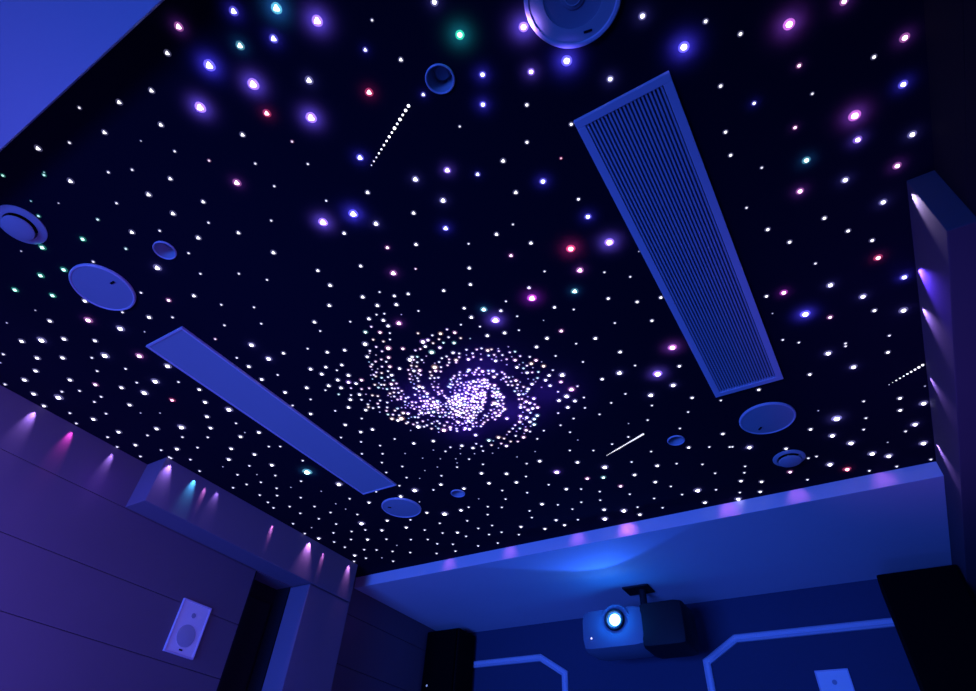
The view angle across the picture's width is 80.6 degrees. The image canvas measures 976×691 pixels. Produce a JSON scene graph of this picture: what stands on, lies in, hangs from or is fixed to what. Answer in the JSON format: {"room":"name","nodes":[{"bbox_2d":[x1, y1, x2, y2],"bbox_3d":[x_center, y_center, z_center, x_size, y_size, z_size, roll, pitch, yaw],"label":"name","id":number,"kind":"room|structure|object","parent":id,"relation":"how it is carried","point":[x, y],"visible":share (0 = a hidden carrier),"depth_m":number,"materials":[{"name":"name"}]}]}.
{"room":"home theater","nodes":[
{"label":"home theater","id":0,"kind":"room"},
{"bbox_2d":[0,385,434,690],"bbox_3d":[-2.246,1.361,1.808,0.200,2.800,6.680,-21,-48,25],"label":"wall","id":1,"kind":"structure","parent":0,"point":[93,589],"depth_m":2.72,"materials":[{"name":"paint"}]},
{"bbox_2d":[162,598,211,659],"bbox_3d":[-1.532,1.447,2.943,0.014,0.250,0.172,-21,-48,25],"label":"wall speaker","id":2,"kind":"object","parent":1,"relation":"attached to","point":[186,632],"visible":1,"depth_m":2.94,"materials":[{"name":"white plastic"}]},
{"bbox_2d":[126,457,357,602],"bbox_3d":[-1.345,1.142,3.379,0.165,0.244,1.500,-21,-48,25],"label":"soffit","id":3,"kind":"structure","parent":1,"relation":"attached to","point":[167,493],"depth_m":3.20,"materials":[{"name":"paint"}]},
{"bbox_2d":[217,571,290,690],"bbox_3d":[-1.446,2.377,2.653,0.189,2.550,0.280,-21,-48,25],"label":"door","id":4,"kind":"structure","parent":1,"relation":"in","point":[249,656],"depth_m":3.33,"materials":[{"name":"black wood"}]},
{"bbox_2d":[262,584,348,690],"bbox_3d":[-1.133,2.515,2.775,0.173,2.548,0.360,-21,-48,25],"label":"column","id":5,"kind":"structure","parent":1,"relation":"attached to","point":[304,657],"depth_m":3.38,"materials":[{"name":"paint"}]},
{"bbox_2d":[0,0,935,576],"bbox_3d":[-0.571,-0.306,2.018,3.550,0.120,6.680,-21,-48,25],"label":"ceiling","id":6,"kind":"structure","parent":0,"point":[834,44],"depth_m":1.89,"materials":[{"name":"black paint"}]},
{"bbox_2d":[0,205,47,243],"bbox_3d":[-1.546,-0.410,1.918,0.156,0.075,0.156,-21,-48,25],"label":"valve","id":7,"kind":"object","parent":6,"relation":"attached to","point":[17,222],"visible":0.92,"depth_m":1.89,"materials":[{"name":"grey plastic"}]},
{"bbox_2d":[34,145,42,151],"bbox_3d":[-1.325,-0.579,1.694,0.023,0.006,0.023,-21,-48,25],"label":"recessed light","id":8,"kind":"object","parent":6,"relation":"in","point":[37,147],"visible":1,"depth_m":1.69,"materials":[{"name":"grey"}]},
{"bbox_2d":[37,337,46,342],"bbox_3d":[-1.814,-0.019,2.338,0.037,0.009,0.037,6,-43,-1],"label":"recessed light","id":9,"kind":"object","parent":6,"relation":"in","point":[40,339],"visible":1,"depth_m":2.33,"materials":[{"name":"grey"}]},
{"bbox_2d":[38,244,46,249],"bbox_3d":[-1.530,-0.335,1.974,0.026,0.006,0.026,6,-43,-1],"label":"recessed light","id":10,"kind":"object","parent":6,"relation":"in","point":[40,246],"visible":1,"depth_m":1.97,"materials":[{"name":"grey"}]},
{"bbox_2d":[54,394,63,399],"bbox_3d":[-1.962,0.239,2.629,0.041,0.010,0.041,6,-43,-1],"label":"recessed light","id":11,"kind":"object","parent":6,"relation":"in","point":[59,397],"visible":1,"depth_m":2.62,"materials":[{"name":"grey"}]},
{"bbox_2d":[67,178,74,183],"bbox_3d":[-1.286,-0.504,1.771,0.023,0.006,0.023,-21,-48,25],"label":"recessed light","id":12,"kind":"object","parent":6,"relation":"in","point":[69,180],"visible":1,"depth_m":1.77,"materials":[{"name":"grey"}]},
{"bbox_2d":[0,0,163,151],"bbox_3d":[-1.659,-1.480,0.697,3.540,0.074,2.534,-21,-48,25],"label":"trim","id":13,"kind":"structure","parent":6,"relation":"attached to","point":[46,46],"depth_m":1.40,"materials":[{"name":"white paint"}]},
{"bbox_2d":[84,317,92,322],"bbox_3d":[-1.551,-0.096,2.233,0.033,0.008,0.033,6,-43,-1],"label":"recessed light","id":14,"kind":"object","parent":6,"relation":"in","point":[87,319],"visible":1,"depth_m":2.23,"materials":[{"name":"grey"}]},
{"bbox_2d":[68,263,135,310],"bbox_3d":[-1.404,-0.208,2.098,0.224,0.012,0.224,30,-49,-25],"label":"ceiling speaker","id":15,"kind":"object","parent":6,"relation":"attached to","point":[100,286],"visible":1,"depth_m":2.09,"materials":[{"name":"white"}]},
{"bbox_2d":[100,352,109,357],"bbox_3d":[-1.590,0.044,2.387,0.037,0.009,0.037,6,-43,-1],"label":"recessed light","id":16,"kind":"object","parent":6,"relation":"in","point":[105,355],"visible":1,"depth_m":2.38,"materials":[{"name":"grey"}]},
{"bbox_2d":[116,325,124,330],"bbox_3d":[-1.443,-0.064,2.258,0.033,0.008,0.033,6,-43,-1],"label":"recessed light","id":17,"kind":"object","parent":6,"relation":"in","point":[120,328],"visible":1,"depth_m":2.25,"materials":[{"name":"grey"}]},
{"bbox_2d":[148,87,154,93],"bbox_3d":[-0.905,-0.683,1.546,0.019,0.005,0.019,-21,-48,25],"label":"recessed light","id":18,"kind":"object","parent":6,"relation":"in","point":[152,91],"visible":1,"depth_m":1.55,"materials":[{"name":"grey"}]},
{"bbox_2d":[151,378,159,383],"bbox_3d":[-1.444,0.158,2.498,0.037,0.009,0.037,6,-43,-1],"label":"recessed light","id":19,"kind":"object","parent":6,"relation":"in","point":[156,381],"visible":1,"depth_m":2.49,"materials":[{"name":"grey"}]},
{"bbox_2d":[153,264,161,270],"bbox_3d":[-1.157,-0.270,2.013,0.030,0.007,0.030,-21,-48,25],"label":"recessed light","id":20,"kind":"object","parent":6,"relation":"in","point":[157,267],"visible":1,"depth_m":2.01,"materials":[{"name":"grey"}]},
{"bbox_2d":[152,241,176,259],"bbox_3d":[-1.095,-0.343,1.971,0.077,0.062,0.077,-21,-48,25],"label":"recessed light","id":21,"kind":"object","parent":6,"relation":"in","point":[165,250],"visible":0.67,"depth_m":1.98,"materials":[{"name":"grey"}]},
{"bbox_2d":[164,49,170,56],"bbox_3d":[-0.820,-0.746,1.472,0.019,0.005,0.019,-21,-48,25],"label":"recessed light","id":22,"kind":"object","parent":6,"relation":"in","point":[168,53],"visible":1,"depth_m":1.47,"materials":[{"name":"grey"}]},
{"bbox_2d":[174,22,183,31],"bbox_3d":[-0.765,-0.786,1.423,0.023,0.006,0.023,-21,-48,25],"label":"recessed light","id":23,"kind":"object","parent":6,"relation":"in","point":[179,27],"visible":1,"depth_m":1.42,"materials":[{"name":"grey"}]},
{"bbox_2d":[195,102,205,112],"bbox_3d":[-0.787,-0.648,1.572,0.030,0.007,0.030,-21,-48,25],"label":"recessed light","id":24,"kind":"object","parent":6,"relation":"in","point":[201,108],"visible":1,"depth_m":1.57,"materials":[{"name":"grey"}]},
{"bbox_2d":[203,59,215,70],"bbox_3d":[-0.721,-0.722,1.488,0.030,0.007,0.030,-21,-48,25],"label":"recessed light","id":25,"kind":"object","parent":6,"relation":"in","point":[210,64],"visible":1,"depth_m":1.49,"materials":[{"name":"grey"}]},
{"bbox_2d":[229,6,238,15],"bbox_3d":[-0.615,-0.805,1.389,0.023,0.006,0.023,-21,-48,25],"label":"recessed light","id":26,"kind":"object","parent":6,"relation":"in","point":[234,10],"visible":1,"depth_m":1.39,"materials":[{"name":"grey"}]},
{"bbox_2d":[232,179,240,185],"bbox_3d":[-0.761,-0.491,1.741,0.027,0.006,0.027,-21,-48,25],"label":"recessed light","id":27,"kind":"object","parent":6,"relation":"in","point":[237,182],"visible":1,"depth_m":1.74,"materials":[{"name":"grey"}]},
{"bbox_2d":[236,41,244,49],"bbox_3d":[-0.624,-0.752,1.448,0.023,0.006,0.023,-21,-48,25],"label":"recessed light","id":28,"kind":"object","parent":6,"relation":"in","point":[239,44],"visible":1,"depth_m":1.45,"materials":[{"name":"grey"}]},
{"bbox_2d":[248,78,258,89],"bbox_3d":[-0.620,-0.687,1.517,0.030,0.007,0.030,-21,-48,25],"label":"recessed light","id":29,"kind":"object","parent":6,"relation":"in","point":[253,84],"visible":1,"depth_m":1.52,"materials":[{"name":"grey"}]},
{"bbox_2d":[263,109,270,116],"bbox_3d":[-0.606,-0.634,1.574,0.023,0.006,0.023,-21,-48,25],"label":"recessed light","id":30,"kind":"object","parent":6,"relation":"in","point":[267,112],"visible":1,"depth_m":1.57,"materials":[{"name":"grey"}]},
{"bbox_2d":[146,326,396,494],"bbox_3d":[-0.931,0.368,2.681,0.230,0.010,1.344,-21,-48,25],"label":"ceiling panel","id":31,"kind":"object","parent":6,"relation":"attached to","point":[180,347],"visible":1,"depth_m":2.58,"materials":[{"name":"white"}]},
{"bbox_2d":[269,34,277,42],"bbox_3d":[-0.533,-0.761,1.431,0.023,0.006,0.023,-21,-48,25],"label":"recessed light","id":32,"kind":"object","parent":6,"relation":"in","point":[273,37],"visible":1,"depth_m":1.43,"materials":[{"name":"grey"}]},
{"bbox_2d":[271,2,281,13],"bbox_3d":[-0.508,-0.806,1.379,0.027,0.006,0.027,-21,-48,25],"label":"recessed light","id":33,"kind":"object","parent":6,"relation":"in","point":[277,8],"visible":1,"depth_m":1.38,"materials":[{"name":"grey"}]},
{"bbox_2d":[302,469,311,473],"bbox_3d":[-0.943,0.662,2.998,0.053,0.013,0.053,-21,-48,25],"label":"recessed light","id":34,"kind":"object","parent":6,"relation":"in","point":[307,471],"visible":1,"depth_m":2.99,"materials":[{"name":"grey"}]},
{"bbox_2d":[305,76,313,84],"bbox_3d":[-0.467,-0.690,1.502,0.023,0.006,0.023,-21,-48,25],"label":"recessed light","id":35,"kind":"object","parent":6,"relation":"in","point":[309,79],"visible":1,"depth_m":1.50,"materials":[{"name":"grey"}]},
{"bbox_2d":[306,112,316,122],"bbox_3d":[-0.485,-0.622,1.576,0.030,0.007,0.030,-21,-48,25],"label":"recessed light","id":36,"kind":"object","parent":6,"relation":"in","point":[309,115],"visible":1,"depth_m":1.57,"materials":[{"name":"grey"}]},
{"bbox_2d":[312,15,322,26],"bbox_3d":[-0.414,-0.785,1.394,0.027,0.006,0.027,-21,-48,25],"label":"recessed light","id":37,"kind":"object","parent":6,"relation":"in","point":[317,19],"visible":1,"depth_m":1.39,"materials":[{"name":"grey"}]},
{"bbox_2d":[318,218,327,225],"bbox_3d":[-0.525,-0.390,1.830,0.030,0.007,0.030,-21,-48,25],"label":"recessed light","id":38,"kind":"object","parent":6,"relation":"in","point":[322,221],"visible":1,"depth_m":1.83,"materials":[{"name":"grey"}]},
{"bbox_2d":[349,209,357,217],"bbox_3d":[-0.422,-0.409,1.800,0.030,0.007,0.030,-21,-48,25],"label":"recessed light","id":39,"kind":"object","parent":6,"relation":"in","point":[354,214],"visible":1,"depth_m":1.80,"materials":[{"name":"grey"}]},
{"bbox_2d":[356,154,363,160],"bbox_3d":[-0.369,-0.539,1.657,0.023,0.006,0.023,-21,-48,25],"label":"recessed light","id":40,"kind":"object","parent":6,"relation":"in","point":[360,157],"visible":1,"depth_m":1.66,"materials":[{"name":"grey"}]},
{"bbox_2d":[365,88,373,95],"bbox_3d":[-0.314,-0.665,1.516,0.023,0.006,0.023,-21,-48,25],"label":"recessed light","id":41,"kind":"object","parent":6,"relation":"in","point":[368,91],"visible":1,"depth_m":1.51,"materials":[{"name":"grey"}]},
{"bbox_2d":[370,104,409,166],"bbox_3d":[-0.276,-0.581,1.604,0.009,0.005,0.227,28,-48,-23],"label":"recessed light","id":42,"kind":"object","parent":6,"relation":"in","point":[408,105],"visible":1,"depth_m":1.60,"materials":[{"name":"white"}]},
{"bbox_2d":[381,497,420,517],"bbox_3d":[-0.487,0.913,3.231,0.224,0.012,0.224,-6,-44,11],"label":"ceiling speaker","id":43,"kind":"object","parent":6,"relation":"attached to","point":[398,507],"visible":1,"depth_m":3.22,"materials":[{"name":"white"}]},
{"bbox_2d":[412,176,418,182],"bbox_3d":[-0.215,-0.489,1.698,0.023,0.006,0.023,-21,-48,25],"label":"recessed light","id":44,"kind":"object","parent":6,"relation":"in","point":[415,178],"visible":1,"depth_m":1.70,"materials":[{"name":"grey"}]},
{"bbox_2d":[430,0,437,6],"bbox_3d":[-0.126,-0.804,1.350,0.019,0.005,0.018,-21,-48,25],"label":"recessed light","id":45,"kind":"object","parent":6,"relation":"in","point":[432,2],"visible":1,"depth_m":1.35,"materials":[{"name":"grey"}]},
{"bbox_2d":[425,63,454,93],"bbox_3d":[-0.122,-0.704,1.498,0.077,0.062,0.077,-21,-48,25],"label":"recessed light","id":46,"kind":"object","parent":6,"relation":"in","point":[439,78],"visible":0.94,"depth_m":1.50,"materials":[{"name":"white"}]},
{"bbox_2d":[439,197,446,203],"bbox_3d":[-0.137,-0.438,1.746,0.023,0.006,0.023,-21,-48,25],"label":"recessed light","id":47,"kind":"object","parent":6,"relation":"in","point":[443,200],"visible":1,"depth_m":1.75,"materials":[{"name":"grey"}]},
{"bbox_2d":[443,166,450,173],"bbox_3d":[-0.119,-0.507,1.670,0.023,0.006,0.023,-21,-48,25],"label":"recessed light","id":48,"kind":"object","parent":6,"relation":"in","point":[446,169],"visible":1,"depth_m":1.67,"materials":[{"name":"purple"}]},
{"bbox_2d":[353,325,548,446],"bbox_3d":[-0.146,0.186,2.419,0.843,0.009,0.691,15,-44,-12],"label":"lights","id":49,"kind":"object","parent":6,"relation":"attached to","point":[469,417],"visible":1,"depth_m":2.44,"materials":[{"name":"grey"}]},
{"bbox_2d":[451,489,464,496],"bbox_3d":[-0.159,0.770,3.094,0.077,0.062,0.077,-21,-48,25],"label":"recessed light","id":50,"kind":"object","parent":6,"relation":"in","point":[456,493],"visible":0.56,"depth_m":3.10,"materials":[{"name":"grey"}]},
{"bbox_2d":[455,30,463,39],"bbox_3d":[-0.069,-0.754,1.399,0.023,0.006,0.022,-21,-48,25],"label":"recessed light","id":51,"kind":"object","parent":6,"relation":"in","point":[460,33],"visible":1,"depth_m":1.40,"materials":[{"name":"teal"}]},
{"bbox_2d":[479,71,485,77],"bbox_3d":[-0.014,-0.689,1.466,0.019,0.005,0.018,-21,-48,25],"label":"recessed light","id":52,"kind":"object","parent":6,"relation":"in","point":[481,73],"visible":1,"depth_m":1.47,"materials":[{"name":"grey"}]},
{"bbox_2d":[479,101,485,107],"bbox_3d":[-0.014,-0.636,1.522,0.019,0.005,0.018,-21,-48,25],"label":"recessed light","id":53,"kind":"object","parent":6,"relation":"in","point":[482,103],"visible":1,"depth_m":1.52,"materials":[{"name":"grey"}]},
{"bbox_2d":[491,317,499,322],"bbox_3d":[0.026,-0.090,2.106,0.034,0.008,0.034,-21,-48,25],"label":"recessed light","id":54,"kind":"object","parent":6,"relation":"in","point":[493,319],"visible":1,"depth_m":2.10,"materials":[{"name":"grey"}]},
{"bbox_2d":[519,22,527,31],"bbox_3d":[0.085,-0.761,1.378,0.023,0.006,0.022,-21,-48,25],"label":"recessed light","id":55,"kind":"object","parent":6,"relation":"in","point":[523,25],"visible":1,"depth_m":1.38,"materials":[{"name":"grey"}]},
{"bbox_2d":[527,68,534,75],"bbox_3d":[0.109,-0.690,1.454,0.019,0.005,0.018,-21,-48,25],"label":"recessed light","id":56,"kind":"object","parent":6,"relation":"in","point":[531,71],"visible":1,"depth_m":1.45,"materials":[{"name":"grey"}]},
{"bbox_2d":[527,294,536,300],"bbox_3d":[0.153,-0.164,2.016,0.034,0.008,0.034,-21,-48,25],"label":"recessed light","id":57,"kind":"object","parent":6,"relation":"in","point":[531,297],"visible":1,"depth_m":2.01,"materials":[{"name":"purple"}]},
{"bbox_2d":[539,178,546,184],"bbox_3d":[0.160,-0.477,1.679,0.023,0.006,0.022,-21,-48,25],"label":"recessed light","id":58,"kind":"object","parent":6,"relation":"in","point":[542,181],"visible":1,"depth_m":1.68,"materials":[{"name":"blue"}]},
{"bbox_2d":[561,55,571,65],"bbox_3d":[0.196,-0.705,1.429,0.027,0.006,0.026,-21,-48,25],"label":"recessed light","id":59,"kind":"object","parent":6,"relation":"in","point":[566,58],"visible":1,"depth_m":1.43,"materials":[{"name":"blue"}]},
{"bbox_2d":[566,245,575,251],"bbox_3d":[0.266,-0.309,1.850,0.030,0.007,0.030,-21,-48,25],"label":"recessed light","id":60,"kind":"object","parent":6,"relation":"in","point":[570,248],"visible":1,"depth_m":1.85,"materials":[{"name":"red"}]},
{"bbox_2d":[524,0,620,48],"bbox_3d":[0.194,-0.801,1.322,0.224,0.012,0.224,-21,-48,25],"label":"ceiling speaker","id":61,"kind":"object","parent":6,"relation":"attached to","point":[568,24],"visible":1,"depth_m":1.35,"materials":[{"name":"white"}]},
{"bbox_2d":[576,267,583,272],"bbox_3d":[0.305,-0.248,1.913,0.027,0.006,0.027,-21,-48,25],"label":"recessed light","id":62,"kind":"object","parent":6,"relation":"in","point":[579,269],"visible":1,"depth_m":1.91,"materials":[{"name":"grey"}]},
{"bbox_2d":[584,213,591,219],"bbox_3d":[0.305,-0.392,1.758,0.023,0.006,0.022,-21,-48,25],"label":"recessed light","id":63,"kind":"object","parent":6,"relation":"in","point":[588,216],"visible":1,"depth_m":1.76,"materials":[{"name":"grey"}]},
{"bbox_2d":[604,238,613,245],"bbox_3d":[0.385,-0.325,1.823,0.030,0.007,0.030,-21,-48,25],"label":"recessed light","id":64,"kind":"object","parent":6,"relation":"in","point":[608,241],"visible":1,"depth_m":1.82,"materials":[{"name":"grey"}]},
{"bbox_2d":[606,75,613,82],"bbox_3d":[0.309,-0.673,1.456,0.019,0.005,0.018,-21,-48,25],"label":"recessed light","id":65,"kind":"object","parent":6,"relation":"in","point":[610,77],"visible":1,"depth_m":1.46,"materials":[{"name":"grey"}]},
{"bbox_2d":[606,433,643,455],"bbox_3d":[0.629,0.459,2.650,0.011,0.006,0.239,28,-48,-23],"label":"recessed light","id":66,"kind":"object","parent":6,"relation":"in","point":[643,433],"visible":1,"depth_m":2.64,"materials":[{"name":"white"}]},
{"bbox_2d":[638,12,646,19],"bbox_3d":[0.361,-0.770,1.347,0.019,0.005,0.018,-21,-48,25],"label":"recessed light","id":67,"kind":"object","parent":6,"relation":"in","point":[642,14],"visible":1,"depth_m":1.35,"materials":[{"name":"grey"}]},
{"bbox_2d":[653,371,661,376],"bbox_3d":[0.670,0.115,2.273,0.038,0.009,0.037,-21,-48,25],"label":"recessed light","id":68,"kind":"object","parent":6,"relation":"in","point":[656,373],"visible":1,"depth_m":2.27,"materials":[{"name":"grey"}]},
{"bbox_2d":[668,344,676,349],"bbox_3d":[0.692,0.010,2.158,0.034,0.008,0.033,-21,-48,25],"label":"recessed light","id":69,"kind":"object","parent":6,"relation":"in","point":[672,346],"visible":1,"depth_m":2.15,"materials":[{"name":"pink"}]},
{"bbox_2d":[667,435,684,445],"bbox_3d":[0.851,0.409,2.619,0.077,0.062,0.077,-21,-48,25],"label":"recessed light","id":70,"kind":"object","parent":6,"relation":"in","point":[675,440],"visible":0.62,"depth_m":2.62,"materials":[{"name":"grey"}]},
{"bbox_2d":[574,71,783,397],"bbox_3d":[0.689,-0.236,1.890,0.260,0.012,1.343,-21,-48,25],"label":"ceiling vent","id":71,"kind":"object","parent":6,"relation":"in","point":[641,142],"visible":1,"depth_m":1.76,"materials":[{"name":"metal"}]},
{"bbox_2d":[678,41,688,52],"bbox_3d":[0.473,-0.719,1.390,0.027,0.006,0.026,-21,-48,25],"label":"recessed light","id":72,"kind":"object","parent":6,"relation":"in","point":[683,45],"visible":1,"depth_m":1.39,"materials":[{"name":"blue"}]},
{"bbox_2d":[702,18,708,24],"bbox_3d":[0.509,-0.758,1.347,0.015,0.004,0.015,-21,-48,25],"label":"recessed light","id":73,"kind":"object","parent":6,"relation":"in","point":[705,21],"visible":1,"depth_m":1.35,"materials":[{"name":"grey"}]},
{"bbox_2d":[739,402,795,433],"bbox_3d":[1.184,0.312,2.441,0.224,0.012,0.224,-6,-44,11],"label":"ceiling speaker","id":74,"kind":"object","parent":6,"relation":"attached to","point":[769,417],"visible":1,"depth_m":2.43,"materials":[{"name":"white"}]},
{"bbox_2d":[783,18,794,29],"bbox_3d":[0.702,-0.747,1.341,0.027,0.006,0.026,-21,-48,25],"label":"recessed light","id":75,"kind":"object","parent":6,"relation":"in","point":[788,23],"visible":1,"depth_m":1.34,"materials":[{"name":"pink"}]},
{"bbox_2d":[773,450,805,466],"bbox_3d":[1.389,0.509,2.663,0.140,0.075,0.140,-21,-48,25],"label":"recessed light","id":76,"kind":"object","parent":6,"relation":"attached to","point":[788,458],"visible":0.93,"depth_m":2.63,"materials":[{"name":"grey plastic"}]},
{"bbox_2d":[796,188,803,194],"bbox_3d":[0.897,-0.442,1.655,0.023,0.006,0.022,-21,-48,25],"label":"recessed light","id":77,"kind":"object","parent":6,"relation":"in","point":[799,190],"visible":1,"depth_m":1.65,"materials":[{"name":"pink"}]},
{"bbox_2d":[800,310,809,316],"bbox_3d":[1.102,-0.107,1.998,0.034,0.008,0.033,-21,-48,25],"label":"recessed light","id":78,"kind":"object","parent":6,"relation":"in","point":[806,313],"visible":1,"depth_m":2.00,"materials":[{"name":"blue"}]},
{"bbox_2d":[802,156,810,163],"bbox_3d":[0.877,-0.508,1.585,0.023,0.006,0.022,-21,-48,25],"label":"recessed light","id":79,"kind":"object","parent":6,"relation":"in","point":[805,159],"visible":1,"depth_m":1.58,"materials":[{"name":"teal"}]},
{"bbox_2d":[826,282,834,287],"bbox_3d":[1.129,-0.197,1.899,0.027,0.006,0.026,-21,-48,25],"label":"recessed light","id":80,"kind":"object","parent":6,"relation":"in","point":[830,284],"visible":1,"depth_m":1.90,"materials":[{"name":"grey"}]},
{"bbox_2d":[831,415,841,420],"bbox_3d":[1.464,0.310,2.415,0.042,0.010,0.041,-21,-48,25],"label":"recessed light","id":81,"kind":"object","parent":6,"relation":"in","point":[835,418],"visible":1,"depth_m":2.41,"materials":[{"name":"grey"}]},
{"bbox_2d":[839,0,848,5],"bbox_3d":[0.805,-0.777,1.301,0.019,0.005,0.018,-21,-48,25],"label":"recessed light","id":82,"kind":"object","parent":6,"relation":"in","point":[842,2],"visible":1,"depth_m":1.30,"materials":[{"name":"grey"}]},
{"bbox_2d":[841,176,849,182],"bbox_3d":[1.006,-0.465,1.621,0.023,0.006,0.022,-21,-48,25],"label":"recessed light","id":83,"kind":"object","parent":6,"relation":"in","point":[844,179],"visible":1,"depth_m":1.62,"materials":[{"name":"grey"}]},
{"bbox_2d":[848,110,860,120],"bbox_3d":[0.948,-0.592,1.487,0.030,0.007,0.030,-21,-48,25],"label":"recessed light","id":84,"kind":"object","parent":6,"relation":"in","point":[854,114],"visible":1,"depth_m":1.49,"materials":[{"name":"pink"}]},
{"bbox_2d":[853,136,861,143],"bbox_3d":[0.985,-0.547,1.534,0.023,0.006,0.022,-21,-48,25],"label":"recessed light","id":85,"kind":"object","parent":6,"relation":"in","point":[857,139],"visible":1,"depth_m":1.53,"materials":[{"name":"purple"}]},
{"bbox_2d":[858,293,866,298],"bbox_3d":[1.255,-0.162,1.926,0.027,0.006,0.026,-21,-48,25],"label":"recessed light","id":86,"kind":"object","parent":6,"relation":"in","point":[862,296],"visible":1,"depth_m":1.92,"materials":[{"name":"grey"}]},
{"bbox_2d":[873,254,882,260],"bbox_3d":[1.225,-0.274,1.808,0.027,0.006,0.026,-21,-48,25],"label":"recessed light","id":87,"kind":"object","parent":6,"relation":"in","point":[879,256],"visible":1,"depth_m":1.81,"materials":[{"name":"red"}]},
{"bbox_2d":[879,199,887,204],"bbox_3d":[1.143,-0.413,1.665,0.023,0.006,0.022,-21,-48,25],"label":"recessed light","id":88,"kind":"object","parent":6,"relation":"in","point":[881,202],"visible":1,"depth_m":1.66,"materials":[{"name":"grey"}]},
{"bbox_2d":[892,162,901,168],"bbox_3d":[1.124,-0.492,1.581,0.023,0.006,0.022,-21,-48,25],"label":"recessed light","id":89,"kind":"object","parent":6,"relation":"in","point":[896,165],"visible":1,"depth_m":1.58,"materials":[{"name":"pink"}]},
{"bbox_2d":[898,80,907,88],"bbox_3d":[1.028,-0.645,1.424,0.023,0.006,0.022,-21,-48,25],"label":"recessed light","id":90,"kind":"object","parent":6,"relation":"in","point":[903,83],"visible":1,"depth_m":1.42,"materials":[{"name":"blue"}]},
{"bbox_2d":[898,307,907,312],"bbox_3d":[1.415,-0.118,1.960,0.030,0.007,0.030,-21,-48,25],"label":"recessed light","id":91,"kind":"object","parent":6,"relation":"in","point":[904,309],"visible":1,"depth_m":1.96,"materials":[{"name":"grey"}]},
{"bbox_2d":[899,274,908,279],"bbox_3d":[1.343,-0.219,1.857,0.027,0.006,0.026,-21,-48,25],"label":"recessed light","id":92,"kind":"object","parent":6,"relation":"in","point":[904,276],"visible":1,"depth_m":1.85,"materials":[{"name":"grey"}]},
{"bbox_2d":[899,32,909,42],"bbox_3d":[0.977,-0.720,1.348,0.023,0.006,0.022,-21,-48,25],"label":"recessed light","id":93,"kind":"object","parent":6,"relation":"in","point":[905,36],"visible":1,"depth_m":1.35,"materials":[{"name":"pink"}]},
{"bbox_2d":[888,364,923,384],"bbox_3d":[1.593,0.113,2.195,0.010,0.006,0.145,21,-45,-17],"label":"recessed light","id":94,"kind":"object","parent":6,"relation":"in","point":[922,364],"visible":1,"depth_m":2.19,"materials":[{"name":"white"}]},
{"bbox_2d":[907,130,916,137],"bbox_3d":[1.117,-0.554,1.515,0.023,0.006,0.022,-21,-48,25],"label":"recessed light","id":95,"kind":"object","parent":6,"relation":"in","point":[913,133],"visible":1,"depth_m":1.51,"materials":[{"name":"grey"}]},
{"bbox_2d":[470,579,975,690],"bbox_3d":[1.130,2.780,3.129,3.940,2.900,0.150,-21,-48,25],"label":"wall","id":96,"kind":"structure","parent":0,"point":[875,659],"depth_m":3.56,"materials":[{"name":"blue paint"}]},
{"bbox_2d":[421,628,474,690],"bbox_3d":[-0.310,2.637,4.154,0.295,1.035,0.284,-21,-48,25],"label":"speaker","id":97,"kind":"object","parent":96,"relation":"attached to","point":[449,655],"visible":1,"depth_m":4.28},
{"bbox_2d":[473,654,568,690],"bbox_3d":[0.068,3.006,3.677,1.034,1.834,0.024,-21,-48,25],"label":"trim","id":98,"kind":"structure","parent":96,"relation":"attached to","point":[538,657],"depth_m":4.19,"materials":[{"name":"blue"}]},
{"bbox_2d":[354,461,951,632],"bbox_3d":[0.843,1.445,3.646,3.472,0.074,1.130,-21,-48,25],"label":"soffit","id":99,"kind":"structure","parent":96,"relation":"attached to","point":[862,528],"depth_m":3.33,"materials":[{"name":"white paint"}]},
{"bbox_2d":[583,584,698,660],"bbox_3d":[0.916,1.687,3.548,0.645,0.404,0.321,-21,-48,25],"label":"projector","id":100,"kind":"object","parent":99,"relation":"hanging from","point":[665,629],"visible":1,"depth_m":3.40,"materials":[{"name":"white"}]},
{"bbox_2d":[703,618,894,690],"bbox_3d":[1.882,2.328,2.786,1.369,1.826,0.024,-21,-48,25],"label":"trim","id":101,"kind":"structure","parent":96,"relation":"attached to","point":[734,639],"depth_m":3.46,"materials":[{"name":"grey wood"}]},
{"bbox_2d":[814,668,854,690],"bbox_3d":[1.925,1.919,3.162,0.172,0.250,0.014,-21,-48,25],"label":"wall speaker","id":102,"kind":"object","parent":96,"relation":"attached to","point":[832,679],"visible":1,"depth_m":3.21,"materials":[{"name":"white plastic"}]},
{"bbox_2d":[877,564,975,690],"bbox_3d":[2.338,1.572,2.898,0.376,0.795,0.319,-21,-48,25],"label":"speaker","id":103,"kind":"object","parent":96,"relation":"attached to","point":[932,611],"visible":1,"depth_m":2.89},
{"bbox_2d":[923,0,975,215],"bbox_3d":[0.937,0.167,0.249,0.200,2.800,6.680,-21,-48,25],"label":"wall","id":104,"kind":"structure","parent":0,"point":[950,25],"depth_m":1.32,"materials":[{"name":"paint"}]},
{"bbox_2d":[907,170,975,597],"bbox_3d":[1.916,0.447,2.357,0.068,0.238,2.770,-21,-48,25],"label":"soffit","id":105,"kind":"structure","parent":104,"relation":"attached to","point":[943,227],"depth_m":1.80,"materials":[{"name":"paint"}]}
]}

